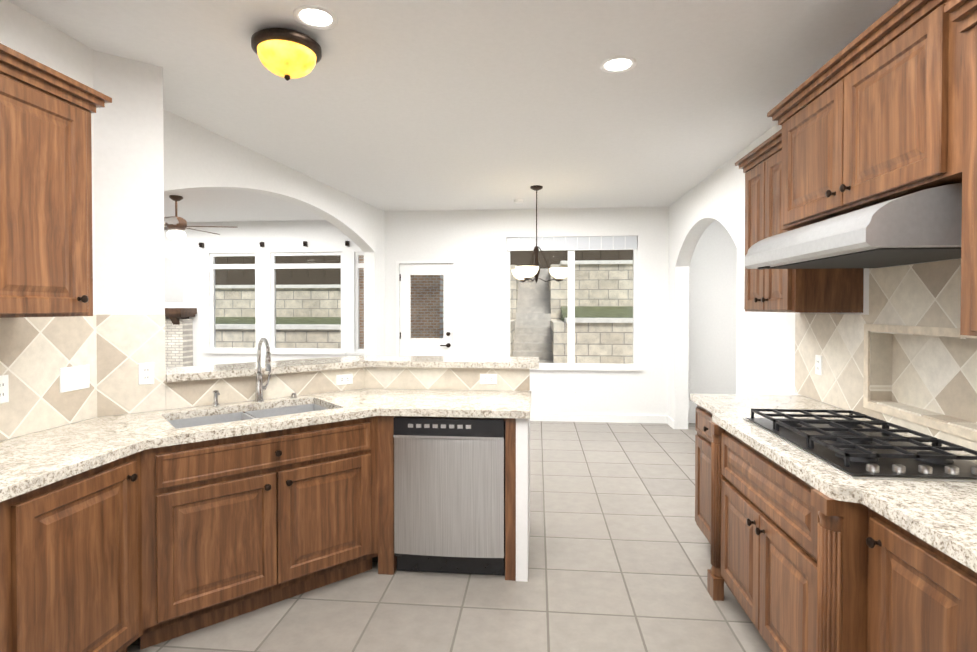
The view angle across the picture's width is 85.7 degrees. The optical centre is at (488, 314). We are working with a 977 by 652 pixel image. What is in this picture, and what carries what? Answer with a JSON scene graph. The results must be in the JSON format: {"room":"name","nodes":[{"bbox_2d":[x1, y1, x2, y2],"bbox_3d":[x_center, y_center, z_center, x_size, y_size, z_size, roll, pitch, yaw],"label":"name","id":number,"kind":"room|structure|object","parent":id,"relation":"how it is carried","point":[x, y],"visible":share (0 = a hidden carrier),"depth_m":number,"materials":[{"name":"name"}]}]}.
{"room":"kitchen","nodes":[
{"label":"kitchen","id":0,"kind":"room"},
{"bbox_2d":[0,0,164,440],"bbox_3d":[-2.273,0.084,0.845,0.720,2.740,4.580,0,1,5],"label":"wall","id":1,"kind":"structure","parent":0,"point":[127,143],"depth_m":2.68,"materials":[{"name":"paint"}]},
{"bbox_2d":[0,315,96,440],"bbox_3d":[-2.142,0.281,0.587,0.008,0.509,4.086,0,1,5],"label":"wall tile","id":2,"kind":"structure","parent":1,"relation":"attached to","point":[37,354],"depth_m":2.34,"materials":[{"name":"tile"}]},
{"bbox_2d":[0,375,8,403],"bbox_3d":[-1.989,0.307,2.147,0.008,0.115,0.070,0,1,5],"label":"electrical outlet","id":3,"kind":"object","parent":2,"relation":"attached to","point":[4,388],"visible":1,"depth_m":2.16,"materials":[{"name":"plastic"}]},
{"bbox_2d":[60,365,89,392],"bbox_3d":[-1.956,0.302,2.496,0.008,0.115,0.160,0,1,5],"label":"outlet","id":4,"kind":"object","parent":2,"relation":"attached to","point":[73,378],"visible":1,"depth_m":2.49,"materials":[{"name":"plastic"}]},
{"bbox_2d":[0,55,103,317],"bbox_3d":[-1.830,-0.428,1.962,0.368,0.875,0.480,0,1,5],"label":"upper cabinet","id":5,"kind":"object","parent":1,"relation":"attached to","point":[46,258],"depth_m":1.95,"materials":[{"name":"brown wood"}]},
{"bbox_2d":[96,314,364,416],"bbox_3d":[-1.393,0.249,3.088,1.457,0.509,0.008,-1,1,-40],"label":"wall tile","id":6,"kind":"structure","parent":1,"relation":"attached to","point":[127,344],"depth_m":2.78,"materials":[{"name":"tile"}]},
{"bbox_2d":[138,362,153,384],"bbox_3d":[-1.787,0.309,2.751,0.070,0.115,0.008,-1,1,-40],"label":"outlet","id":7,"kind":"object","parent":6,"relation":"attached to","point":[145,373],"visible":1,"depth_m":2.75,"materials":[{"name":"plastic"}]},
{"bbox_2d":[336,373,352,384],"bbox_3d":[-0.943,0.425,3.453,0.115,0.070,0.008,-1,1,-40],"label":"outlet","id":8,"kind":"object","parent":6,"relation":"attached to","point":[343,379],"visible":1,"depth_m":3.45,"materials":[{"name":"plastic"}]},
{"bbox_2d":[164,220,362,365],"bbox_3d":[-4.029,-0.007,7.923,5.150,2.740,0.150,0,1,5],"label":"wall","id":9,"kind":"structure","parent":0,"point":[189,256],"depth_m":7.79,"materials":[{"name":"paint"}]},
{"bbox_2d":[164,257,183,301],"bbox_3d":[-5.062,-0.547,7.933,0.990,0.720,0.001,0,1,5],"label":"wall niche","id":10,"kind":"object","parent":9,"relation":"attached to","point":[173,281],"depth_m":7.90,"materials":[{"name":"white paint"}]},
{"bbox_2d":[205,253,256,353],"bbox_3d":[-3.795,-0.169,7.849,0.850,1.495,0.120,0,1,5],"label":"room window","id":11,"kind":"structure","parent":9,"relation":"in","point":[214,348],"depth_m":7.87,"materials":[{"name":"clear glass"}]},
{"bbox_2d":[270,252,345,354],"bbox_3d":[-2.670,-0.168,7.744,1.210,1.495,0.120,0,1,5],"label":"room window","id":12,"kind":"structure","parent":9,"relation":"in","point":[324,350],"depth_m":7.76,"materials":[{"name":"clear glass"}]},
{"bbox_2d":[350,252,363,354],"bbox_3d":[-1.749,-0.166,7.658,0.500,1.495,0.120,0,1,5],"label":"room window","id":13,"kind":"structure","parent":9,"relation":"in","point":[358,265],"depth_m":7.68,"materials":[{"name":"clear glass"}]},
{"bbox_2d":[167,388,365,409],"bbox_3d":[-1.325,0.889,3.193,0.905,1.070,0.810,0,1,5],"label":"wall","id":14,"kind":"structure","parent":0,"point":[364,388],"depth_m":3.17,"materials":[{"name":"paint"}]},
{"bbox_2d":[365,367,529,390],"bbox_3d":[-0.281,0.424,3.502,1.106,0.148,0.008,0,1,5],"label":"wall tiles","id":15,"kind":"structure","parent":14,"relation":"attached to","point":[511,379],"depth_m":3.50,"materials":[{"name":"tile"}]},
{"bbox_2d":[480,374,496,383],"bbox_3d":[0.000,0.425,3.468,0.115,0.070,0.008,0,1,5],"label":"outlet","id":16,"kind":"object","parent":15,"relation":"attached to","point":[488,378],"visible":1,"depth_m":3.47,"materials":[{"name":"plastic"}]},
{"bbox_2d":[163,109,384,355],"bbox_3d":[-1.832,0.029,5.090,0.150,2.740,3.920,0,1,11],"label":"wall","id":17,"kind":"structure","parent":0,"point":[196,156],"depth_m":4.67,"materials":[{"name":"paint"}]},
{"bbox_2d":[127,421,771,651],"bbox_3d":[-1.645,1.465,3.074,11.200,0.080,9.500,0,1,5],"label":"floor","id":18,"kind":"structure","parent":0,"point":[619,558],"depth_m":2.72,"materials":[{"name":"tile"}]},
{"bbox_2d":[165,308,196,367],"bbox_3d":[-5.188,0.634,7.782,1.630,1.460,0.358,0,1,5],"label":"fireplace","id":19,"kind":"object","parent":18,"relation":"on","point":[179,338],"visible":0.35,"depth_m":7.69,"materials":[{"name":"brick"}]},
{"bbox_2d":[165,308,196,324],"bbox_3d":[-5.188,0.095,7.775,1.630,0.380,0.358,0,1,5],"label":"mantel shelf","id":20,"kind":"object","parent":19,"relation":"attached to","point":[178,316],"depth_m":7.66,"materials":[{"name":"brown wood"}]},
{"bbox_2d":[0,338,538,651],"bbox_3d":[-1.004,0.801,1.188,2.236,1.296,5.460,0,1,5],"label":"base cabinet","id":21,"kind":"object","parent":18,"relation":"on","point":[121,533],"visible":1,"depth_m":2.49,"materials":[{"name":"brown wood"}]},
{"bbox_2d":[0,389,530,501],"bbox_3d":[-1.022,0.551,1.006,2.143,0.039,5.101,0,1,5],"label":"countertop","id":22,"kind":"structure","parent":21,"relation":"on","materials":[{"name":"stone"}]},
{"bbox_2d":[168,403,327,428],"bbox_3d":[-1.237,0.640,2.793,0.887,0.184,0.887,0,1,5],"label":"sink basin","id":23,"kind":"object","parent":22,"relation":"in","point":[198,419],"depth_m":2.89,"materials":[{"name":"metal"}]},
{"bbox_2d":[212,338,296,406],"bbox_3d":[-1.347,0.318,3.032,0.337,0.375,0.377,0,1,5],"label":"faucet","id":24,"kind":"object","parent":22,"relation":"on","point":[258,370],"depth_m":3.05,"materials":[{"name":"metal"}]},
{"bbox_2d":[393,416,504,575],"bbox_3d":[-0.191,0.988,3.116,0.598,0.863,0.576,0,1,5],"label":"dishwasher","id":25,"kind":"object","parent":21,"relation":"in","point":[449,471],"depth_m":2.83,"materials":[{"name":"metal"}]},
{"bbox_2d":[690,394,976,651],"bbox_3d":[1.334,0.966,0.784,0.762,0.977,5.085,0,1,5],"label":"base cabinet","id":26,"kind":"object","parent":18,"relation":"on","point":[824,527],"visible":1,"depth_m":1.77,"materials":[{"name":"brown wood"}]},
{"bbox_2d":[690,394,976,572],"bbox_3d":[1.343,0.554,0.778,0.744,0.039,5.085,0,1,5],"label":"countertop","id":27,"kind":"structure","parent":26,"relation":"on","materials":[{"name":"stone"}]},
{"bbox_2d":[743,409,976,481],"bbox_3d":[1.454,0.489,2.100,0.510,0.056,0.900,0,1,5],"label":"cooktop","id":28,"kind":"object","parent":26,"relation":"in","point":[856,450],"depth_m":1.92,"materials":[{"name":"metal"}]},
{"bbox_2d":[8,0,899,222],"bbox_3d":[-1.645,-1.365,3.038,11.200,0.100,9.500,0,1,5],"label":"ceiling","id":29,"kind":"structure","parent":0,"point":[412,105],"depth_m":3.06,"materials":[{"name":"paint"}]},
{"bbox_2d":[164,195,235,240],"bbox_3d":[-3.554,-1.098,6.064,1.272,0.509,1.255,0,1,5],"label":"ceiling fan","id":30,"kind":"object","parent":29,"relation":"hanging from","point":[176,225],"visible":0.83,"depth_m":5.98,"materials":[{"name":"brown wood"}]},
{"bbox_2d":[251,28,321,80],"bbox_3d":[-0.953,-1.207,2.493,0.312,0.200,0.312,0,1,5],"label":"flush ceiling light","id":31,"kind":"object","parent":29,"relation":"attached to","point":[287,54],"visible":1,"depth_m":2.40,"materials":[{"name":"yellow glass"}]},
{"bbox_2d":[293,5,337,29],"bbox_3d":[-0.758,-1.302,2.313,0.190,0.006,0.190,0,1,5],"label":"recessed light","id":32,"kind":"object","parent":29,"relation":"in","point":[315,17],"visible":1,"depth_m":2.31,"materials":[{"name":"white"}]},
{"bbox_2d":[514,199,523,202],"bbox_3d":[0.358,-1.337,6.216,0.120,0.035,0.120,0,1,5],"label":"smoke detector","id":33,"kind":"object","parent":29,"relation":"attached to","point":[518,200],"visible":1,"depth_m":6.17,"materials":[{"name":"plastic"}]},
{"bbox_2d":[512,185,570,283],"bbox_3d":[0.552,-0.836,5.535,0.642,1.020,0.669,0,1,5],"label":"chandelier","id":34,"kind":"object","parent":29,"relation":"hanging from","point":[522,273],"visible":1,"depth_m":5.51,"materials":[{"name":"brown metal"}]},
{"bbox_2d":[600,56,636,72],"bbox_3d":[0.679,-1.308,2.762,0.190,0.006,0.190,0,1,5],"label":"recessed light","id":35,"kind":"object","parent":29,"relation":"in","point":[618,64],"visible":1,"depth_m":2.76,"materials":[{"name":"white"}]},
{"bbox_2d":[516,418,529,581],"bbox_3d":[0.207,0.984,3.134,0.063,0.879,0.645,0,1,5],"label":"wall","id":36,"kind":"structure","parent":0,"point":[522,484],"depth_m":2.81,"materials":[{"name":"paint"}]},
{"bbox_2d":[384,207,668,414],"bbox_3d":[0.535,0.006,6.895,3.830,2.740,0.150,0,1,5],"label":"wall","id":37,"kind":"structure","parent":0,"point":[473,243],"depth_m":6.81,"materials":[{"name":"paint"}]},
{"bbox_2d":[399,264,453,355],"bbox_3d":[-0.821,0.348,6.976,0.724,2.037,0.100,0,1,5],"label":"patio door","id":38,"kind":"structure","parent":37,"relation":"in","point":[428,346],"depth_m":6.98,"materials":[{"name":"white paint"}]},
{"bbox_2d":[396,260,456,355],"bbox_3d":[-0.816,0.332,6.999,0.810,2.085,0.122,0,1,5],"label":"door frame","id":39,"kind":"structure","parent":37,"relation":"attached to","point":[453,262],"depth_m":6.94,"materials":[{"name":"white wood"}]},
{"bbox_2d":[507,236,641,370],"bbox_3d":[1.068,-0.145,6.793,1.770,1.715,0.120,0,1,5],"label":"nook window","id":40,"kind":"structure","parent":37,"relation":"in","point":[570,364],"depth_m":6.80,"materials":[{"name":"clear glass"}]},
{"bbox_2d":[507,236,636,250],"bbox_3d":[1.065,-0.913,6.775,1.654,0.170,0.028,0,1,5],"label":"blind valance","id":41,"kind":"object","parent":40,"relation":"attached to","point":[578,243],"visible":0.92,"depth_m":6.76,"materials":[{"name":"fabric"}]},
{"bbox_2d":[530,413,665,423],"bbox_3d":[0.921,1.327,6.794,2.720,0.100,0.015,0,1,5],"label":"baseboard","id":42,"kind":"structure","parent":37,"relation":"attached to","point":[664,419],"depth_m":6.74,"materials":[{"name":"white wood"}]},
{"bbox_2d":[688,220,736,422],"bbox_3d":[3.221,0.009,6.670,1.560,2.740,0.100,0,1,5],"label":"wall","id":43,"kind":"structure","parent":0,"point":[712,313],"depth_m":6.63,"materials":[{"name":"paint"}]},
{"bbox_2d":[668,123,868,428],"bbox_3d":[1.961,0.063,2.419,0.160,2.740,8.500,0,1,5],"label":"wall","id":44,"kind":"structure","parent":0,"point":[765,360],"depth_m":4.50,"materials":[{"name":"paint"}]},
{"bbox_2d":[666,415,674,428],"bbox_3d":[2.251,1.331,6.501,0.015,0.100,0.290,0,1,5],"label":"baseboard","id":45,"kind":"structure","parent":44,"relation":"attached to","point":[669,420],"depth_m":6.49,"materials":[{"name":"white wood"}]},
{"bbox_2d":[735,129,863,312],"bbox_3d":[1.746,-0.495,3.040,0.381,0.960,0.710,0,1,5],"label":"upper cabinet","id":46,"kind":"object","parent":44,"relation":"attached to","point":[836,290],"visible":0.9,"depth_m":2.89,"materials":[{"name":"brown wood"}]},
{"bbox_2d":[767,0,963,229],"bbox_3d":[1.603,-0.720,2.043,0.481,0.603,1.275,0,1,5],"label":"upper cabinet","id":47,"kind":"object","parent":44,"relation":"attached to","point":[872,114],"visible":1,"depth_m":1.86,"materials":[{"name":"brown wood"}]},
{"bbox_2d":[744,183,961,269],"bbox_3d":[1.522,-0.312,2.074,0.628,0.207,0.960,0,1,5],"label":"range hood","id":48,"kind":"object","parent":47,"relation":"attached to","point":[922,226],"visible":0.96,"depth_m":1.71,"materials":[{"name":"metal"}]},
{"bbox_2d":[795,259,976,450],"bbox_3d":[1.723,0.044,0.779,0.010,0.979,5.190,0,1,5],"label":"wall tile","id":49,"kind":"structure","parent":44,"relation":"attached to","point":[928,294],"depth_m":2.59,"materials":[{"name":"tile"}]},
{"bbox_2d":[815,355,821,375],"bbox_3d":[1.927,0.295,3.078,0.008,0.115,0.070,0,1,5],"label":"electrical outlet","id":50,"kind":"object","parent":49,"relation":"attached to","point":[818,364],"visible":1,"depth_m":3.07,"materials":[{"name":"plastic"}]},
{"bbox_2d":[863,324,976,441],"bbox_3d":[1.889,0.263,2.067,0.118,0.420,1.150,0,1,5],"label":"tile niche","id":51,"kind":"object","parent":44,"relation":"attached to","point":[927,376],"visible":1,"depth_m":2.35,"materials":[{"name":"tile"}]},
{"bbox_2d":[951,0,976,335],"bbox_3d":[1.464,-0.360,0.757,0.520,0.851,1.310,0,1,5],"label":"upper cabinet","id":52,"kind":"object","parent":44,"relation":"attached to","point":[963,13],"depth_m":1.41,"materials":[{"name":"brown wood"}]},
{"label":"outside","id":53,"kind":"structure","parent":0,"visible":0},
{"bbox_2d":[215,250,632,363],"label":"windows","id":54,"kind":"structure","parent":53,"point":[302,315],"depth_m":13.10,"materials":[{"name":"glass"}]}
]}

